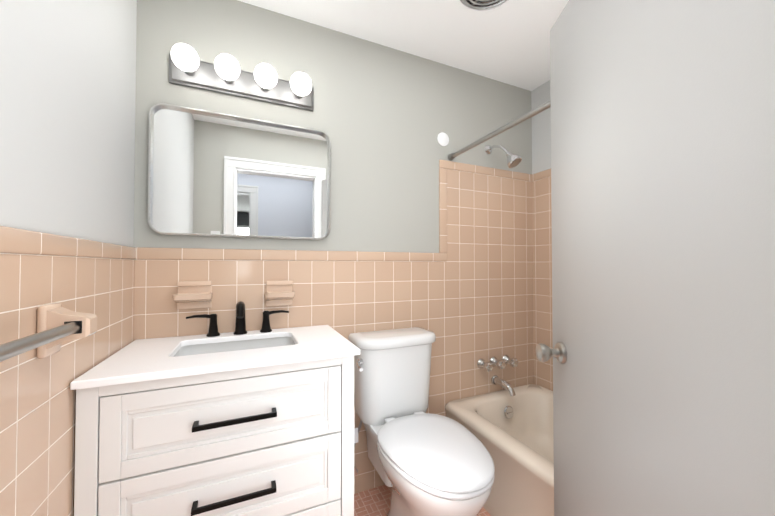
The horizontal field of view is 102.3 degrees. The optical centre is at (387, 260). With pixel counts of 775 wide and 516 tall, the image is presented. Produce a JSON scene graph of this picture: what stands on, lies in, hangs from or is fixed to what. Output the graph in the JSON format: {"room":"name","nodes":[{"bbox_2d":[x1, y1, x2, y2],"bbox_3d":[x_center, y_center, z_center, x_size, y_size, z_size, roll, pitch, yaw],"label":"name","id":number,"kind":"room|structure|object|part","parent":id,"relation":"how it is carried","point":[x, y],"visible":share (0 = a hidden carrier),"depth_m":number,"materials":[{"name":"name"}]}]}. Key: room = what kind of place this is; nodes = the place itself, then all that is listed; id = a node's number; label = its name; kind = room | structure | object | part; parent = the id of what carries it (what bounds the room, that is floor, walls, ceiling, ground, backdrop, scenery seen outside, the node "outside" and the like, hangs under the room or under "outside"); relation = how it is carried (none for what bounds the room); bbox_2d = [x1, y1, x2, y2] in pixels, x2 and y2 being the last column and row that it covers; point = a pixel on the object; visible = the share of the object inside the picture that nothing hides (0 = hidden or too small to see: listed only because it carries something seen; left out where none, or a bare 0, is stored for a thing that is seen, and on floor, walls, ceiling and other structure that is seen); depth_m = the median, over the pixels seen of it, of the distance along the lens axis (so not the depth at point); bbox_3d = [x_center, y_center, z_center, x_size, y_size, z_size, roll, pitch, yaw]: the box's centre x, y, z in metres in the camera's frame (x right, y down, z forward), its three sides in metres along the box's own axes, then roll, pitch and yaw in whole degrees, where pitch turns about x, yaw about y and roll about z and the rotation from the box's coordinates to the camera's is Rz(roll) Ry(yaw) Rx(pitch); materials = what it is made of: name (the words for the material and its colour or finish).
{"room":"bathroom","nodes":[
{"label":"bathroom","id":0,"kind":"room"},
{"bbox_2d":[0,0,136,246],"bbox_3d":[-0.743,-0.009,0.491,0.120,2.350,1.580,0,-1,-24],"label":"wall","id":1,"kind":"structure","parent":0,"point":[67,109],"depth_m":0.79,"materials":[{"name":"grey paint"}]},
{"bbox_2d":[0,226,135,515],"bbox_3d":[-0.708,0.552,0.568,0.013,1.230,1.450,0,-1,-24],"label":"wall tile","id":2,"kind":"structure","parent":1,"relation":"attached to","point":[38,419],"depth_m":0.70,"materials":[{"name":"tile"}]},
{"bbox_2d":[0,303,96,361],"bbox_3d":[-0.596,0.150,0.428,0.084,0.114,0.678,0,-1,-24],"label":"towel rail","id":3,"kind":"object","parent":2,"relation":"attached to","point":[58,324],"visible":1,"depth_m":0.67,"materials":[{"name":"beige ceramic"}]},
{"bbox_2d":[134,0,531,252],"bbox_3d":[-0.035,0.012,1.734,2.420,2.350,0.120,0,-1,-24],"label":"wall","id":4,"kind":"structure","parent":0,"point":[382,117],"depth_m":1.61,"materials":[{"name":"grey paint"}]},
{"bbox_2d":[148,103,330,239],"bbox_3d":[-0.619,-0.366,1.397,0.730,0.529,0.033,0,-1,-24],"label":"mirror","id":5,"kind":"object","parent":4,"relation":"attached to","point":[210,173],"visible":1,"depth_m":1.38,"materials":[{"name":"silver metal"}]},
{"bbox_2d":[169,43,313,110],"bbox_3d":[-0.603,-0.791,1.342,0.590,0.118,0.158,0,-1,-24],"label":"sconce","id":6,"kind":"object","parent":4,"relation":"attached to","point":[224,74],"visible":1,"depth_m":1.34,"materials":[{"name":"grey metal"}]},
{"bbox_2d":[134,160,533,493],"bbox_3d":[-0.004,0.298,1.669,2.172,1.775,0.014,0,-1,-24],"label":"wall tile","id":7,"kind":"structure","parent":4,"relation":"attached to","point":[465,294],"depth_m":1.77,"materials":[{"name":"tile"}]},
{"bbox_2d":[172,280,212,308],"bbox_3d":[-0.792,0.144,1.275,0.136,0.116,0.084,0,-1,-24],"label":"soap dish","id":8,"kind":"object","parent":7,"relation":"attached to","point":[193,294],"visible":1,"depth_m":1.29,"materials":[{"name":"beige ceramic"}]},
{"bbox_2d":[265,280,294,305],"bbox_3d":[-0.488,0.152,1.418,0.128,0.116,0.070,0,-1,-24],"label":"cup holder","id":9,"kind":"object","parent":7,"relation":"attached to","point":[279,293],"visible":0.98,"depth_m":1.43,"materials":[{"name":"beige ceramic"}]},
{"bbox_2d":[437,132,448,145],"bbox_3d":[0.329,-0.712,1.837,0.080,0.080,0.007,0,-1,-24],"label":"cover plate","id":10,"kind":"object","parent":4,"relation":"attached to","point":[443,138],"visible":1,"depth_m":1.83,"materials":[{"name":"white plastic"}]},
{"bbox_2d":[448,100,550,160],"bbox_3d":[0.667,-0.622,1.196,0.038,0.038,1.448,0,-1,-24],"label":"rail","id":11,"kind":"object","parent":4,"relation":"attached to","point":[526,116],"visible":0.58,"depth_m":1.45,"materials":[{"name":"silver metal"}]},
{"bbox_2d":[238,0,568,90],"bbox_3d":[0.284,-1.225,1.032,2.420,0.100,1.700,0,-1,-24],"label":"ceiling","id":12,"kind":"structure","parent":0,"point":[508,42],"depth_m":1.57,"materials":[{"name":"white paint"}]},
{"bbox_2d":[460,0,507,10],"bbox_3d":[0.431,-1.161,1.317,0.270,0.018,0.270,0,-1,-24],"label":"fan","id":13,"kind":"object","parent":12,"relation":"attached to","point":[480,5],"visible":1,"depth_m":1.41,"materials":[{"name":"silver metal"}]},
{"bbox_2d":[354,485,490,515],"bbox_3d":[0.284,1.225,0.991,2.420,0.100,1.700,0,-1,-24],"label":"floor","id":14,"kind":"structure","parent":0,"point":[375,501],"depth_m":1.52,"materials":[{"name":"tile"}]},
{"bbox_2d":[70,301,359,515],"bbox_3d":[-0.541,0.675,1.148,0.766,1.005,0.499,0,-1,-24],"label":"bathroom vanity","id":15,"kind":"object","parent":14,"relation":"on","point":[240,421],"visible":1,"depth_m":0.95,"materials":[{"name":"white wood"}]},
{"bbox_3d":[-0.464,0.710,0.958,0.654,0.687,0.018,0,-1,-24],"label":"drawer","id":16,"kind":"part","parent":15,"relation":"part of","materials":[{"name":"white wood"}]},
{"bbox_2d":[173,337,294,356],"bbox_3d":[-0.562,0.405,1.182,0.435,0.145,0.270,0,-1,-24],"label":"sink basin","id":17,"kind":"object","parent":15,"relation":"in","point":[234,343],"depth_m":1.28,"materials":[{"name":"white ceramic"}]},
{"bbox_3d":[-0.454,0.709,0.935,0.226,0.476,0.040,0,-1,-24],"label":"handle","id":18,"kind":"part","parent":15,"relation":"part of","materials":[{"name":"black metal"}]},
{"bbox_2d":[186,301,288,336],"bbox_3d":[-0.615,0.244,1.306,0.396,0.139,0.123,0,-1,-24],"label":"faucet","id":19,"kind":"object","parent":15,"relation":"on","point":[240,325],"depth_m":1.32,"materials":[{"name":"black metal"}]},
{"bbox_2d":[348,327,494,515],"bbox_3d":[0.130,0.769,1.317,0.434,0.822,0.735,0,-1,-24],"label":"toilet","id":20,"kind":"object","parent":14,"relation":"on","point":[424,463],"visible":0.96,"depth_m":1.31,"materials":[{"name":"white ceramic"}]},
{"bbox_3d":[0.181,0.729,1.221,0.389,0.048,0.519,0,-1,-24],"label":"seat","id":21,"kind":"part","parent":20,"relation":"part of","materials":[{"name":"white plastic"}]},
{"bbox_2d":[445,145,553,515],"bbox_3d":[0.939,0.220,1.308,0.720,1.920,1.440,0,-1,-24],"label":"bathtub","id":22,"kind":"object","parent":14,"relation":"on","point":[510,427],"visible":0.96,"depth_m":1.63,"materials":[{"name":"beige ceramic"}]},
{"bbox_2d":[531,80,550,173],"bbox_3d":[1.360,0.007,1.421,0.120,2.350,1.580,0,-1,-24],"label":"wall","id":23,"kind":"structure","parent":0,"point":[541,140],"depth_m":2.06,"materials":[{"name":"grey paint"}]},
{"bbox_2d":[532,168,552,390],"bbox_3d":[1.273,0.295,1.449,0.013,1.775,1.450,0,-1,-24],"label":"wall tile","id":24,"kind":"structure","parent":23,"relation":"attached to","point":[542,264],"depth_m":2.04,"materials":[{"name":"tile"}]},
{"bbox_3d":[0.200,0.120,0.113,0.858,2.079,0.168,0,-1,-24],"label":"door frame","id":25,"kind":"structure","parent":0,"visible":0},
{"bbox_2d":[536,0,774,515],"bbox_3d":[0.551,0.185,0.703,0.185,1.945,0.691,0,-1,3],"label":"door","id":26,"kind":"structure","parent":25,"relation":"attached to","point":[662,352],"depth_m":0.60,"materials":[{"name":"grey"}]}
]}

